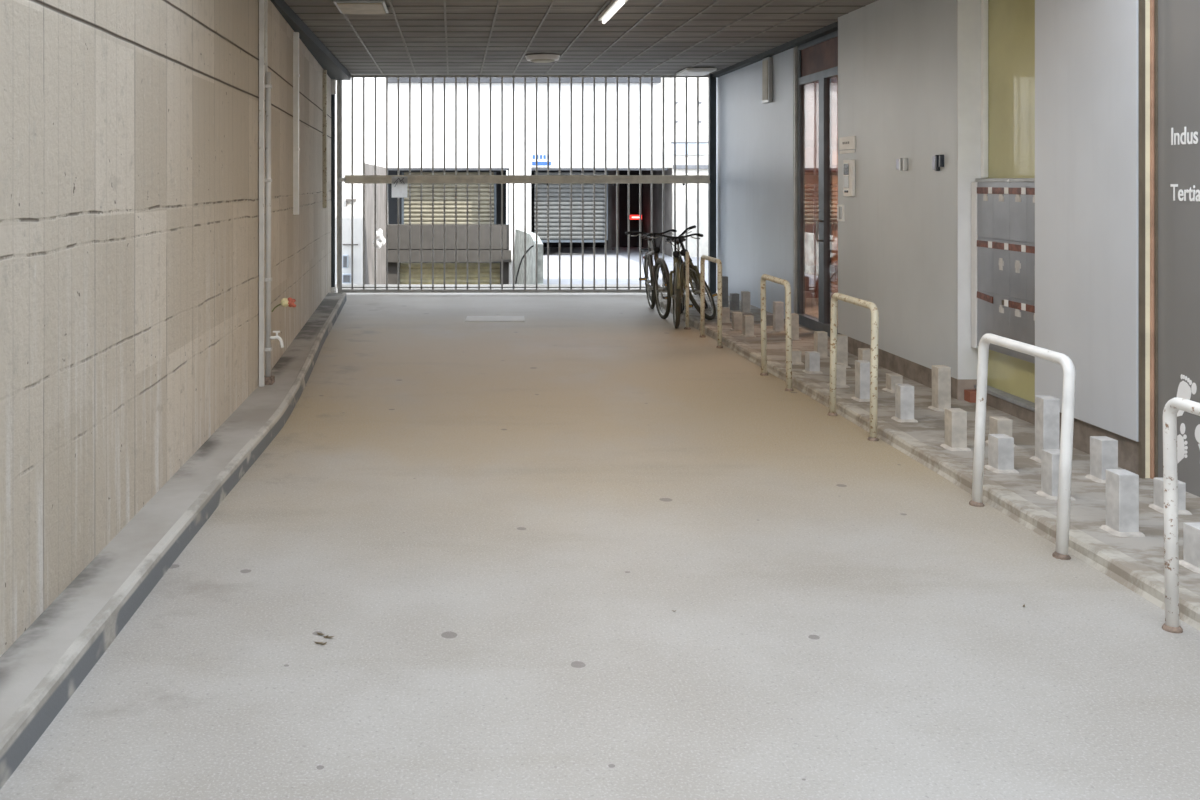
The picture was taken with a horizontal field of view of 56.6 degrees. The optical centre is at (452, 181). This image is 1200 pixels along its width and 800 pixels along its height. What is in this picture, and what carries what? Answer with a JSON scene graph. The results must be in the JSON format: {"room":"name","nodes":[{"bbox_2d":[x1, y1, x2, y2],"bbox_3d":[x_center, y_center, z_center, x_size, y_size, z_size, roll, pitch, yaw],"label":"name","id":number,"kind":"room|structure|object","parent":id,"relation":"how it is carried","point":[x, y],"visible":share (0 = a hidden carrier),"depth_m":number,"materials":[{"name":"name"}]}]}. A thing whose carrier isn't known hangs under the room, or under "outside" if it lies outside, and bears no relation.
{"room":"covered driveway passage","nodes":[
{"label":"covered driveway passage","id":0,"kind":"room"},
{"bbox_2d":[0,0,330,656],"bbox_3d":[-2.215,-0.700,5.230,1.570,4.600,20.460,0,0,0],"label":"wall","id":1,"kind":"structure","parent":0,"point":[129,129],"depth_m":4.82,"materials":[{"name":"concrete"}]},
{"bbox_2d":[259,0,264,386],"bbox_3d":[-1.405,0.030,8.080,0.036,2.940,0.036,0,0,0],"label":"duct","id":2,"kind":"object","parent":1,"relation":"attached to","point":[261,2],"visible":1,"depth_m":8.06,"materials":[{"name":"metal"}]},
{"bbox_2d":[265,0,274,384],"bbox_3d":[-1.380,0.030,8.185,0.090,2.940,0.110,0,0,0],"label":"pipe","id":3,"kind":"object","parent":1,"relation":"attached to","point":[269,380],"visible":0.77,"depth_m":8.18,"materials":[{"name":"metal"}]},
{"bbox_2d":[271,298,295,311],"bbox_3d":[-1.264,0.918,8.220,0.184,0.110,0.068,0,0,0],"label":"flower","id":4,"kind":"object","parent":3,"relation":"attached to","point":[285,302],"visible":1,"depth_m":8.20,"materials":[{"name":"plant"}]},
{"bbox_2d":[293,32,299,214],"bbox_3d":[-1.496,-0.555,10.450,0.072,1.730,0.072,0,0,0],"label":"duct","id":5,"kind":"object","parent":1,"relation":"attached to","point":[296,75],"visible":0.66,"depth_m":10.42,"materials":[{"name":"metal"}]},
{"bbox_2d":[270,0,350,79],"bbox_3d":[-1.438,-1.485,10.679,0.270,0.090,9.755,0,0,-2],"label":"trim","id":6,"kind":"structure","parent":1,"relation":"attached to","point":[320,52],"depth_m":11.72,"materials":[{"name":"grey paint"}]},
{"bbox_2d":[323,70,326,207],"bbox_3d":[-1.631,-0.545,13.980,0.062,1.750,0.062,0,0,0],"label":"duct","id":7,"kind":"object","parent":1,"relation":"attached to","point":[324,71],"visible":0.96,"depth_m":13.96,"materials":[{"name":"metal"}]},
{"bbox_2d":[335,78,385,283],"bbox_3d":[-3.698,-0.200,20.750,4.604,5.600,6.500,0,0,0],"label":"wall","id":8,"kind":"structure","parent":0,"point":[357,82],"depth_m":17.50,"materials":[{"name":"paint"}]},
{"bbox_2d":[342,255,348,267],"bbox_3d":[-1.704,1.258,17.425,0.087,0.206,0.150,0,0,0],"label":"meter box","id":9,"kind":"object","parent":8,"relation":"attached to","point":[345,258],"visible":1,"depth_m":17.36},
{"bbox_2d":[388,170,505,262],"bbox_3d":[-0.363,1.050,25.050,3.247,3.099,2.300,0,0,0],"label":"wall","id":10,"kind":"structure","parent":0,"point":[392,202],"depth_m":26.00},
{"bbox_2d":[388,262,508,283],"bbox_3d":[-0.117,2.155,23.800,2.713,0.891,0.400,0,0,0],"label":"wall","id":11,"kind":"structure","parent":0,"point":[392,266],"depth_m":23.60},
{"bbox_2d":[400,263,499,283],"bbox_3d":[-0.065,2.083,23.950,2.321,0.638,0.100,0,0,0],"label":"roller shutter","id":12,"kind":"object","parent":11,"relation":"attached to","point":[404,267],"visible":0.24,"depth_m":23.94,"materials":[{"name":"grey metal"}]},
{"bbox_2d":[388,83,659,283],"bbox_3d":[0.577,0.242,23.710,7.691,4.715,0.580,0,0,0],"label":"wall","id":13,"kind":"structure","parent":0,"point":[392,87],"depth_m":23.50,"materials":[{"name":"paint"}]},
{"bbox_2d":[402,172,495,223],"bbox_3d":[-0.087,0.395,23.950,2.060,1.226,0.100,0,0,0],"label":"roller shutter","id":14,"kind":"object","parent":13,"relation":"attached to","point":[415,188],"visible":0.66,"depth_m":23.94,"materials":[{"name":"grey metal"}]},
{"bbox_2d":[388,78,660,82],"bbox_3d":[0.577,-2.915,23.690,7.691,1.600,0.620,0,0,0],"label":"trim","id":15,"kind":"structure","parent":13,"relation":"on","point":[390,80],"depth_m":23.38,"materials":[{"name":"metal"}]},
{"bbox_2d":[388,168,667,169],"bbox_3d":[1.357,-0.274,23.640,6.473,0.050,0.320,0,0,0],"label":"lintel","id":16,"kind":"object","parent":13,"relation":"attached to","point":[388,168],"visible":0.57,"depth_m":23.48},
{"bbox_2d":[531,153,551,166],"bbox_3d":[1.891,-0.470,23.482,0.449,0.299,0.036,0,0,0],"label":"wall sign","id":17,"kind":"object","parent":13,"relation":"attached to","point":[542,157],"visible":0.88,"depth_m":23.47,"materials":[{"name":"white paint"}]},
{"bbox_2d":[532,155,550,164],"bbox_3d":[1.891,-0.465,23.467,0.406,0.224,0.006,0,0,0],"label":"print","id":18,"kind":"object","parent":17,"relation":"attached to","point":[542,159],"depth_m":23.46,"materials":[{"name":"paint"}]},
{"bbox_2d":[532,172,607,241],"bbox_3d":[2.537,0.547,23.950,1.646,1.530,0.100,0,0,0],"label":"roller shutter","id":19,"kind":"object","parent":13,"relation":"attached to","point":[542,188],"visible":0.62,"depth_m":23.94,"materials":[{"name":"grey metal"}]},
{"bbox_2d":[515,229,542,283],"bbox_3d":[1.360,1.740,20.300,0.120,1.720,6.200,0,0,0],"label":"wall","id":20,"kind":"structure","parent":0,"point":[519,233],"depth_m":18.94,"materials":[{"name":"concrete"}]},
{"bbox_2d":[284,0,877,74],"bbox_3d":[2.100,-1.699,10.825,10.200,0.362,10.050,0,0,0],"label":"ceiling","id":21,"kind":"structure","parent":0,"point":[416,37],"depth_m":11.33,"materials":[{"name":"metal"}]},
{"bbox_2d":[333,0,388,13],"bbox_3d":[-0.785,-1.502,9.485,0.430,0.029,0.610,0,0,0],"label":"recessed light","id":22,"kind":"object","parent":21,"relation":"in","point":[344,6],"visible":1,"depth_m":9.35,"materials":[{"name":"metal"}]},
{"bbox_2d":[337,3,385,13],"bbox_3d":[-0.785,-1.494,9.485,0.380,0.012,0.550,0,0,0],"label":"diffuser","id":23,"kind":"object","parent":22,"relation":"attached to","point":[345,8],"depth_m":9.43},
{"bbox_2d":[525,54,559,62],"bbox_3d":[1.080,-1.482,13.250,0.420,0.070,0.420,0,0,0],"label":"ceiling light","id":24,"kind":"object","parent":21,"relation":"attached to","point":[536,58],"visible":1,"depth_m":13.12,"materials":[{"name":"white paint"}]},
{"bbox_2d":[530,59,554,62],"bbox_3d":[1.080,-1.457,13.250,0.300,0.020,0.300,0,0,0],"label":"diffuser","id":25,"kind":"object","parent":24,"relation":"attached to","point":[532,60],"depth_m":13.18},
{"bbox_2d":[598,0,627,23],"bbox_3d":[1.380,-1.482,9.500,0.100,0.071,1.200,0,0,0],"label":"ceiling light","id":26,"kind":"object","parent":21,"relation":"attached to","point":[614,6],"visible":1,"depth_m":9.47,"materials":[{"name":"white paint"}]},
{"bbox_2d":[676,68,716,75],"bbox_3d":[3.300,-1.494,14.950,0.400,0.047,0.700,0,0,0],"label":"ceiling light","id":27,"kind":"object","parent":21,"relation":"attached to","point":[687,71],"visible":1,"depth_m":14.77,"materials":[{"name":"white paint"}]},
{"bbox_2d":[679,71,712,75],"bbox_3d":[3.300,-1.475,14.950,0.340,0.010,0.600,0,0,0],"label":"diffuser","id":28,"kind":"object","parent":27,"relation":"attached to","point":[681,73],"depth_m":14.90,"materials":[{"name":"white paint"}]},
{"bbox_2d":[531,170,642,246],"bbox_3d":[3.466,0.550,25.550,4.069,2.099,3.300,0,0,0],"label":"wall","id":29,"kind":"structure","parent":0,"point":[623,188],"depth_m":27.00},
{"bbox_2d":[607,170,611,249],"bbox_3d":[3.687,0.660,25.950,0.094,1.879,0.100,0,0,0],"label":"trim","id":30,"kind":"structure","parent":29,"relation":"attached to","point":[609,241],"depth_m":25.90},
{"bbox_2d":[612,171,618,247],"bbox_3d":[3.901,0.660,26.900,0.318,1.879,0.100,0,0,0],"label":"door frame","id":31,"kind":"structure","parent":29,"relation":"attached to","point":[613,172],"depth_m":26.85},
{"bbox_2d":[0,247,1199,799],"bbox_3d":[0.000,1.775,1.500,60.000,0.350,53.000,0,0,0],"label":"floor","id":32,"kind":"structure","parent":0,"point":[497,531],"depth_m":4.08,"materials":[{"name":"concrete"}]},
{"bbox_2d":[0,293,341,728],"bbox_3d":[-1.351,1.550,5.952,0.420,0.100,17.905,0,0,-1],"label":"pavement","id":33,"kind":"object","parent":32,"relation":"on","point":[28,660],"visible":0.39,"depth_m":4.62,"materials":[{"name":"concrete"}]},
{"bbox_2d":[0,292,346,789],"bbox_3d":[-1.230,1.545,5.952,0.274,0.109,17.902,0,0,-1],"label":"kerb","id":34,"kind":"object","parent":32,"relation":"on","point":[27,724],"visible":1,"depth_m":4.01,"materials":[{"name":"concrete"}]},
{"bbox_2d":[331,79,335,292],"bbox_3d":[-1.706,0.032,15.500,0.099,3.136,0.140,0,0,0],"label":"gate post","id":35,"kind":"object","parent":32,"relation":"on","point":[333,81],"visible":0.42,"depth_m":15.47,"materials":[{"name":"metal"}]},
{"bbox_2d":[337,74,715,293],"bbox_3d":[1.037,0.035,15.565,5.358,3.130,0.110,0,0,0],"label":"gate","id":36,"kind":"object","parent":35,"relation":"attached to","point":[710,179],"visible":0.93,"depth_m":15.56,"materials":[{"name":"grey metal"}]},
{"bbox_2d":[392,176,406,197],"bbox_3d":[-0.754,0.071,15.503,0.224,0.297,0.021,0,0,0],"label":"notice","id":37,"kind":"object","parent":36,"relation":"attached to","point":[399,183],"visible":1,"depth_m":15.51,"materials":[{"name":"white paper"}]},
{"bbox_2d":[465,316,524,321],"bbox_3d":[0.491,1.596,12.851,0.707,0.008,0.469,0,0,0],"label":"floor plate","id":38,"kind":"object","parent":32,"relation":"on","point":[468,318],"visible":1,"depth_m":12.73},
{"bbox_2d":[625,229,676,318],"bbox_3d":[2.429,1.085,13.429,0.603,1.037,1.730,0,0,16],"label":"bicycle","id":39,"kind":"object","parent":32,"relation":"on","point":[655,288],"visible":0.95,"depth_m":13.13,"materials":[{"name":"metal"}]},
{"bbox_2d":[646,233,702,327],"bbox_3d":[2.582,1.087,12.599,0.597,1.031,1.713,0,0,30],"label":"bicycle","id":40,"kind":"object","parent":32,"relation":"on","point":[677,293],"visible":0.79,"depth_m":12.21,"materials":[{"name":"metal"}]},
{"bbox_2d":[684,252,690,329],"bbox_3d":[2.550,1.180,11.970,0.080,0.840,0.080,0,0,0],"label":"steel post","id":41,"kind":"object","parent":32,"relation":"on","point":[687,327],"visible":1,"depth_m":11.95,"materials":[{"name":"metal"}]},
{"bbox_2d":[699,255,722,347],"bbox_3d":[2.575,1.174,10.985,0.068,0.852,0.798,0,0,0],"label":"barrier","id":42,"kind":"object","parent":32,"relation":"on","point":[703,257],"visible":1,"depth_m":10.76,"materials":[{"name":"metal"}]},
{"bbox_2d":[760,274,793,390],"bbox_3d":[2.580,1.179,8.780,0.068,0.842,0.748,0,0,0],"label":"barrier","id":43,"kind":"object","parent":32,"relation":"on","point":[788,328],"visible":1,"depth_m":8.49,"materials":[{"name":"metal"}]},
{"bbox_2d":[827,293,878,440],"bbox_3d":[2.605,1.177,7.185,0.068,0.847,0.798,0,0,0],"label":"barrier","id":44,"kind":"object","parent":32,"relation":"on","point":[873,308],"visible":1,"depth_m":6.87,"materials":[{"name":"metal"}]},
{"bbox_2d":[646,293,1199,630],"bbox_3d":[2.716,1.564,6.100,0.128,0.071,18.200,0,0,0],"label":"kerb","id":45,"kind":"object","parent":32,"relation":"on","point":[1127,571],"visible":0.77,"depth_m":5.38,"materials":[{"name":"concrete"}]},
{"bbox_2d":[659,294,1199,595],"bbox_3d":[3.365,1.573,6.100,1.170,0.055,18.200,0,0,0],"label":"pavement","id":46,"kind":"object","parent":32,"relation":"on","point":[1088,512],"visible":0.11,"depth_m":6.19,"materials":[{"name":"concrete"}]},
{"bbox_2d":[665,225,716,319],"bbox_3d":[2.800,1.026,12.988,0.612,1.046,1.761,0,0,8],"label":"bicycle","id":47,"kind":"object","parent":46,"relation":"on","point":[694,274],"visible":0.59,"depth_m":12.58,"materials":[{"name":"metal"}]},
{"bbox_2d":[722,276,727,306],"bbox_3d":[3.312,1.350,13.462,0.144,0.390,0.154,0,0,0],"label":"stone block","id":48,"kind":"object","parent":46,"relation":"on","point":[724,278],"visible":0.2,"depth_m":13.41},
{"bbox_2d":[722,307,731,322],"bbox_3d":[2.992,1.463,12.104,0.144,0.164,0.154,0,0,0],"label":"stone block","id":49,"kind":"object","parent":46,"relation":"on","point":[725,310],"visible":0.66,"depth_m":12.05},
{"bbox_2d":[729,312,741,330],"bbox_3d":[2.965,1.453,11.480,0.143,0.184,0.155,0,0,0],"label":"stone block","id":50,"kind":"object","parent":46,"relation":"on","point":[736,316],"visible":0.85,"depth_m":11.43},
{"bbox_2d":[730,293,740,311],"bbox_3d":[3.370,1.440,13.162,0.145,0.210,0.156,0,0,0],"label":"stone block","id":51,"kind":"object","parent":46,"relation":"on","point":[734,297],"visible":0.88,"depth_m":13.11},
{"bbox_2d":[741,291,752,313],"bbox_3d":[3.449,1.418,12.966,0.144,0.254,0.154,0,0,0],"label":"stone block","id":52,"kind":"object","parent":46,"relation":"on","point":[745,295],"visible":0.89,"depth_m":12.91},
{"bbox_2d":[740,315,755,336],"bbox_3d":[2.960,1.442,11.035,0.144,0.207,0.157,0,0,0],"label":"stone block","id":53,"kind":"object","parent":46,"relation":"on","point":[747,320],"visible":1,"depth_m":10.99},
{"bbox_2d":[766,314,772,326],"bbox_3d":[3.378,1.481,11.771,0.144,0.128,0.157,0,0,0],"label":"stone block","id":54,"kind":"object","parent":46,"relation":"on","point":[769,317],"visible":0.48,"depth_m":11.72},
{"bbox_2d":[771,301,785,332],"bbox_3d":[3.355,1.391,11.342,0.144,0.308,0.158,0,0,0],"label":"stone block","id":55,"kind":"object","parent":46,"relation":"on","point":[778,306],"visible":0.99,"depth_m":11.29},
{"bbox_2d":[784,313,800,339],"bbox_3d":[3.340,1.420,10.806,0.144,0.249,0.156,0,0,0],"label":"stone block","id":56,"kind":"object","parent":46,"relation":"on","point":[794,317],"visible":0.63,"depth_m":10.76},
{"bbox_2d":[785,349,803,364],"bbox_3d":[2.913,1.490,9.388,0.144,0.110,0.157,0,0,0],"label":"stone block","id":57,"kind":"object","parent":46,"relation":"on","point":[796,354],"visible":0.57,"depth_m":9.34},
{"bbox_2d":[803,351,821,373],"bbox_3d":[2.923,1.464,8.948,0.141,0.162,0.157,0,0,0],"label":"stone block","id":58,"kind":"object","parent":46,"relation":"on","point":[812,358],"visible":1,"depth_m":8.90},
{"bbox_2d":[814,331,829,357],"bbox_3d":[3.243,1.433,9.706,0.144,0.224,0.154,0,0,0],"label":"stone block","id":59,"kind":"object","parent":46,"relation":"on","point":[820,337],"visible":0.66,"depth_m":9.66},
{"bbox_2d":[827,363,849,387],"bbox_3d":[2.922,1.462,8.340,0.142,0.166,0.157,0,0,0],"label":"stone block","id":60,"kind":"object","parent":46,"relation":"on","point":[841,368],"visible":0.61,"depth_m":8.29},
{"bbox_2d":[837,334,850,367],"bbox_3d":[3.245,1.414,9.210,0.140,0.262,0.154,0,0,0],"label":"stone block","id":61,"kind":"object","parent":46,"relation":"on","point":[842,340],"visible":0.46,"depth_m":9.16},
{"bbox_2d":[851,360,869,401],"bbox_3d":[2.915,1.409,7.811,0.145,0.272,0.156,0,0,0],"label":"stone block","id":62,"kind":"object","parent":46,"relation":"on","point":[862,367],"visible":0.78,"depth_m":7.76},
{"bbox_2d":[858,348,870,360],"bbox_3d":[3.271,1.435,8.719,0.144,0.221,0.153,0,0,0],"label":"stone block","id":63,"kind":"object","parent":46,"relation":"on","point":[863,353],"visible":0.22,"depth_m":8.67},
{"bbox_2d":[882,373,902,392],"bbox_3d":[3.266,1.485,8.142,0.145,0.121,0.155,0,0,0],"label":"stone block","id":64,"kind":"object","parent":46,"relation":"on","point":[892,379],"visible":0.67,"depth_m":8.09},
{"bbox_2d":[891,384,917,421],"bbox_3d":[2.934,1.432,7.146,0.143,0.226,0.156,0,0,0],"label":"stone block","id":65,"kind":"object","parent":46,"relation":"on","point":[904,393],"visible":1,"depth_m":7.10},
{"bbox_2d":[928,365,950,410],"bbox_3d":[3.322,1.399,7.484,0.143,0.291,0.158,0,0,0],"label":"stone block","id":66,"kind":"object","parent":46,"relation":"on","point":[941,374],"visible":0.81,"depth_m":7.43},
{"bbox_2d":[940,408,970,450],"bbox_3d":[2.920,1.434,6.392,0.144,0.222,0.155,0,0,0],"label":"stone block","id":67,"kind":"object","parent":46,"relation":"on","point":[955,418],"visible":1,"depth_m":6.34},
{"bbox_2d":[985,416,1016,446],"bbox_3d":[3.231,1.469,6.488,0.143,0.152,0.155,0,0,0],"label":"stone block","id":68,"kind":"object","parent":46,"relation":"on","point":[997,425],"visible":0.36,"depth_m":6.44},
{"bbox_2d":[984,434,1018,472],"bbox_3d":[2.945,1.454,5.910,0.144,0.181,0.157,0,0,0],"label":"stone block","id":69,"kind":"object","parent":46,"relation":"on","point":[1000,446],"visible":1,"depth_m":5.86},
{"bbox_2d":[1030,396,1059,462],"bbox_3d":[3.293,1.369,6.098,0.144,0.352,0.154,0,0,0],"label":"stone block","id":70,"kind":"object","parent":46,"relation":"on","point":[1047,408],"visible":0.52,"depth_m":6.05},
{"bbox_2d":[1036,449,1075,500],"bbox_3d":[2.963,1.435,5.412,0.145,0.219,0.154,0,0,0],"label":"stone block","id":71,"kind":"object","parent":46,"relation":"on","point":[1050,458],"visible":0.59,"depth_m":5.38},
{"bbox_2d":[1085,436,1117,482],"bbox_3d":[3.381,1.438,5.714,0.144,0.214,0.155,0,0,0],"label":"stone block","id":72,"kind":"object","parent":46,"relation":"on","point":[1103,449],"visible":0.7,"depth_m":5.67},
{"bbox_2d":[1099,469,1144,536],"bbox_3d":[2.960,1.414,4.865,0.144,0.263,0.154,0,0,0],"label":"stone block","id":73,"kind":"object","parent":46,"relation":"on","point":[1122,485],"visible":1,"depth_m":4.82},
{"bbox_2d":[1149,477,1191,514],"bbox_3d":[3.377,1.475,5.184,0.143,0.140,0.154,0,0,0],"label":"stone block","id":74,"kind":"object","parent":46,"relation":"on","point":[1158,505],"visible":0.62,"depth_m":5.16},
{"bbox_2d":[1179,522,1199,572],"bbox_3d":[3.003,1.462,4.408,0.142,0.166,0.150,0,0,0],"label":"stone block","id":75,"kind":"object","parent":46,"relation":"on","point":[1191,531],"visible":0.95,"depth_m":4.41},
{"bbox_2d":[969,333,1075,559],"bbox_3d":[2.607,1.171,5.070,0.095,0.859,0.830,0,0,0],"label":"barrier","id":76,"kind":"object","parent":32,"relation":"on","point":[1069,373],"visible":1,"depth_m":4.73,"materials":[{"name":"metal"}]},
{"bbox_2d":[1162,397,1199,633],"bbox_3d":[2.570,1.180,3.565,0.064,0.841,0.794,0,0,0],"label":"barrier","id":77,"kind":"object","parent":32,"relation":"on","point":[1170,470],"visible":1,"depth_m":3.91,"materials":[{"name":"metal"}]},
{"bbox_2d":[643,168,671,256],"bbox_3d":[4.821,0.650,25.250,0.315,1.899,3.500,0,0,0],"label":"wall","id":78,"kind":"structure","parent":0,"point":[657,188],"depth_m":25.01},
{"bbox_2d":[660,78,671,167],"bbox_3d":[4.551,-2.849,23.700,0.256,5.101,0.400,0,0,0],"label":"wall","id":79,"kind":"structure","parent":0,"point":[667,81],"depth_m":23.50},
{"bbox_2d":[672,78,707,256],"bbox_3d":[6.839,-1.900,23.650,4.321,7.000,0.500,0,0,0],"label":"wall","id":80,"kind":"structure","parent":0,"point":[680,82],"depth_m":23.40,"materials":[{"name":"paint"}]},
{"bbox_2d":[671,142,707,154],"bbox_3d":[5.031,-0.716,23.375,0.790,0.278,0.050,0,0,0],"label":"window","id":81,"kind":"structure","parent":80,"relation":"in","point":[680,146],"depth_m":23.36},
{"bbox_2d":[673,165,707,168],"bbox_3d":[6.339,-0.321,23.370,3.321,0.085,0.060,0,0,0],"label":"trim ledge","id":82,"kind":"object","parent":80,"relation":"attached to","point":[677,166],"visible":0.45,"depth_m":23.34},
{"bbox_2d":[716,48,793,318],"bbox_3d":[3.795,0.007,13.915,0.090,3.075,3.570,0,0,0],"label":"wall","id":83,"kind":"structure","parent":0,"point":[755,138],"depth_m":13.64,"materials":[{"name":"paint"}]},
{"bbox_2d":[762,57,772,102],"bbox_3d":[3.721,-1.205,13.030,0.058,0.530,0.260,0,0,0],"label":"wall lamp","id":84,"kind":"object","parent":83,"relation":"attached to","point":[767,63],"visible":1,"depth_m":12.93,"materials":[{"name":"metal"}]},
{"bbox_2d":[762,60,767,100],"bbox_3d":[3.696,-1.205,13.030,0.008,0.470,0.200,0,0,0],"label":"diffuser","id":85,"kind":"object","parent":84,"relation":"attached to","point":[764,62],"depth_m":13.03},
{"bbox_2d":[712,21,837,76],"bbox_3d":[3.705,-1.505,12.925,0.090,0.050,5.250,0,0,0],"label":"trim","id":86,"kind":"structure","parent":83,"relation":"attached to","point":[832,27],"depth_m":12.29,"materials":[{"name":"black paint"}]},
{"bbox_2d":[794,30,837,336],"bbox_3d":[3.784,0.018,11.188,0.151,3.055,1.895,0,0,0],"label":"door","id":87,"kind":"structure","parent":83,"relation":"in","point":[816,60],"depth_m":11.46,"materials":[{"name":"metal"}]},
{"bbox_2d":[805,76,837,297],"bbox_3d":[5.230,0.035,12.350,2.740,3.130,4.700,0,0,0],"label":"door glass","id":88,"kind":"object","parent":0,"point":[812,89],"depth_m":14.60,"materials":[{"name":"glass"}]},
{"bbox_2d":[805,298,837,324],"bbox_3d":[5.225,1.570,12.350,2.550,0.060,4.500,0,0,0],"label":"floor","id":89,"kind":"structure","parent":0,"point":[812,304],"depth_m":13.50,"materials":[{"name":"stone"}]},
{"bbox_2d":[805,140,837,307],"bbox_3d":[4.700,0.515,13.425,1.200,2.050,0.150,0,0,0],"label":"rack","id":90,"kind":"object","parent":89,"relation":"on","point":[808,143],"visible":0.06,"depth_m":13.40,"materials":[{"name":"metal"}]},
{"bbox_2d":[838,0,1138,441],"bbox_3d":[3.640,-0.065,7.995,0.120,2.930,4.470,0,0,0],"label":"wall","id":91,"kind":"structure","parent":0,"point":[1087,51],"depth_m":6.73,"materials":[{"name":"paint"}]},
{"bbox_2d":[837,205,843,220],"bbox_3d":[3.572,0.285,10.130,0.016,0.150,0.140,0,0,0],"label":"switch","id":92,"kind":"object","parent":91,"relation":"attached to","point":[840,208],"visible":1,"depth_m":10.14,"materials":[{"name":"white paint"}]},
{"bbox_2d":[839,136,855,153],"bbox_3d":[3.572,-0.335,9.970,0.016,0.150,0.380,0,0,0],"label":"name plate","id":93,"kind":"object","parent":91,"relation":"attached to","point":[845,143],"visible":1,"depth_m":9.94,"materials":[{"name":"white paint"}]},
{"bbox_2d":[843,160,854,196],"bbox_3d":[3.562,-0.035,9.900,0.036,0.330,0.220,0,0,0],"label":"intercom","id":94,"kind":"object","parent":91,"relation":"attached to","point":[848,165],"visible":1,"depth_m":9.85,"materials":[{"name":"white paint"}]},
{"bbox_2d":[896,158,907,170],"bbox_3d":[3.565,-0.140,8.759,0.030,0.100,0.202,0,0,0],"label":"wall bracket","id":95,"kind":"object","parent":91,"relation":"attached to","point":[901,163],"visible":1,"depth_m":8.73,"materials":[{"name":"metal"}]},
{"bbox_2d":[932,155,943,170],"bbox_3d":[3.565,-0.140,8.103,0.030,0.120,0.175,0,0,0],"label":"wall bracket","id":96,"kind":"object","parent":91,"relation":"attached to","point":[937,160],"visible":1,"depth_m":8.08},
{"bbox_2d":[957,379,976,399],"bbox_3d":[3.650,1.500,7.808,0.140,0.200,0.015,0,0,0],"label":"baseboard","id":97,"kind":"object","parent":91,"relation":"attached to","point":[962,384],"visible":0.5,"depth_m":7.80,"materials":[{"name":"beige stone"}]},
{"bbox_2d":[957,0,980,378],"bbox_3d":[3.690,-0.065,7.809,0.220,2.930,0.013,0,0,0],"label":"pillar","id":98,"kind":"structure","parent":91,"relation":"attached to","point":[968,11],"depth_m":7.80,"materials":[{"name":"white paint"}]},
{"bbox_2d":[964,390,975,402],"bbox_3d":[3.660,1.535,7.745,0.080,0.130,0.090,0,0,0],"label":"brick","id":99,"kind":"structure","parent":91,"relation":"attached to","point":[969,395],"depth_m":7.71,"materials":[{"name":"brick"}]},
{"bbox_2d":[987,0,1034,402],"bbox_3d":[3.820,-0.040,6.905,0.080,2.980,1.810,0,0,0],"label":"wall","id":100,"kind":"structure","parent":0,"point":[1011,23],"depth_m":7.45,"materials":[{"name":"yellow paint"}]},
{"bbox_2d":[981,0,987,177],"bbox_3d":[3.760,-0.780,7.780,0.036,1.500,0.040,0,0,0],"label":"trim","id":101,"kind":"structure","parent":100,"relation":"attached to","point":[984,3],"depth_m":7.76,"materials":[{"name":"white paint"}]},
{"bbox_2d":[838,333,1138,474],"bbox_3d":[3.732,1.480,7.997,0.296,0.240,4.465,0,0,0],"label":"baseboard","id":102,"kind":"structure","parent":100,"relation":"attached to","point":[1128,449],"depth_m":7.24,"materials":[{"name":"brown stone"}]},
{"bbox_2d":[971,178,1034,363],"bbox_3d":[3.719,0.573,7.215,0.112,1.195,1.150,0,0,0],"label":"mailboxes","id":103,"kind":"object","parent":100,"relation":"attached to","point":[1002,209],"visible":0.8,"depth_m":7.34,"materials":[{"name":"metal"}]},
{"bbox_2d":[974,385,1034,411],"bbox_3d":[3.735,1.448,7.285,0.090,0.025,1.010,0,0,0],"label":"sill","id":104,"kind":"structure","parent":100,"relation":"attached to","point":[1029,405],"depth_m":7.32,"materials":[{"name":"metal"}]},
{"bbox_2d":[1158,0,1199,496],"bbox_3d":[3.705,-2.678,0.400,0.090,8.445,10.800,0,0,0],"label":"wall","id":105,"kind":"structure","parent":0,"point":[1178,20],"depth_m":5.54,"materials":[{"name":"paint"}]},
{"bbox_2d":[1139,0,1157,478],"bbox_3d":[3.624,0.007,5.735,0.072,3.075,0.050,0,0,0],"label":"trim","id":106,"kind":"structure","parent":105,"relation":"attached to","point":[1141,2],"depth_m":5.73,"materials":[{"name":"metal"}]},
{"bbox_2d":[1150,0,1153,478],"bbox_3d":[3.642,0.007,5.739,0.013,3.075,0.037,0,0,0],"label":"trim","id":107,"kind":"structure","parent":105,"relation":"attached to","point":[1151,1],"depth_m":5.72,"materials":[{"name":"metal"}]},
{"bbox_2d":[1177,423,1187,463],"bbox_3d":[3.659,1.349,5.555,0.001,0.280,0.152,0,0,0],"label":"sign","id":108,"kind":"object","parent":105,"relation":"attached to","point":[1181,448],"visible":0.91,"depth_m":5.52,"materials":[{"name":"white paint"}]},
{"bbox_2d":[1171,127,1197,144],"bbox_3d":[3.658,-0.232,5.502,0.002,0.089,0.199,0,0,0],"label":"lettering","id":109,"kind":"object","parent":105,"relation":"attached to","point":[1192,141],"visible":1,"depth_m":5.50,"materials":[{"name":"white paint"}]},
{"bbox_2d":[1170,184,1199,201],"bbox_3d":[3.658,0.053,5.494,0.002,0.085,0.227,0,0,0],"label":"lettering","id":110,"kind":"object","parent":105,"relation":"attached to","point":[1189,191],"visible":1,"depth_m":5.49,"materials":[{"name":"white paint"}]},
{"bbox_2d":[1177,374,1196,416],"bbox_3d":[3.659,1.076,5.496,0.001,0.221,0.164,0,0,0],"label":"sign","id":111,"kind":"object","parent":105,"relation":"attached to","point":[1184,390],"visible":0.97,"depth_m":5.50,"materials":[{"name":"white paint"}]},
{"bbox_3d":[0.000,2.410,22.100,2.840,0.980,9.800,0,0,0],"label":"floor","id":112,"kind":"structure","parent":0,"visible":0},
{"bbox_2d":[373,229,385,247],"bbox_3d":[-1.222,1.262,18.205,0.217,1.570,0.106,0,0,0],"label":"wrapped bundle","id":113,"kind":"object","parent":112,"relation":"on","point":[381,241],"visible":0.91,"depth_m":18.19,"materials":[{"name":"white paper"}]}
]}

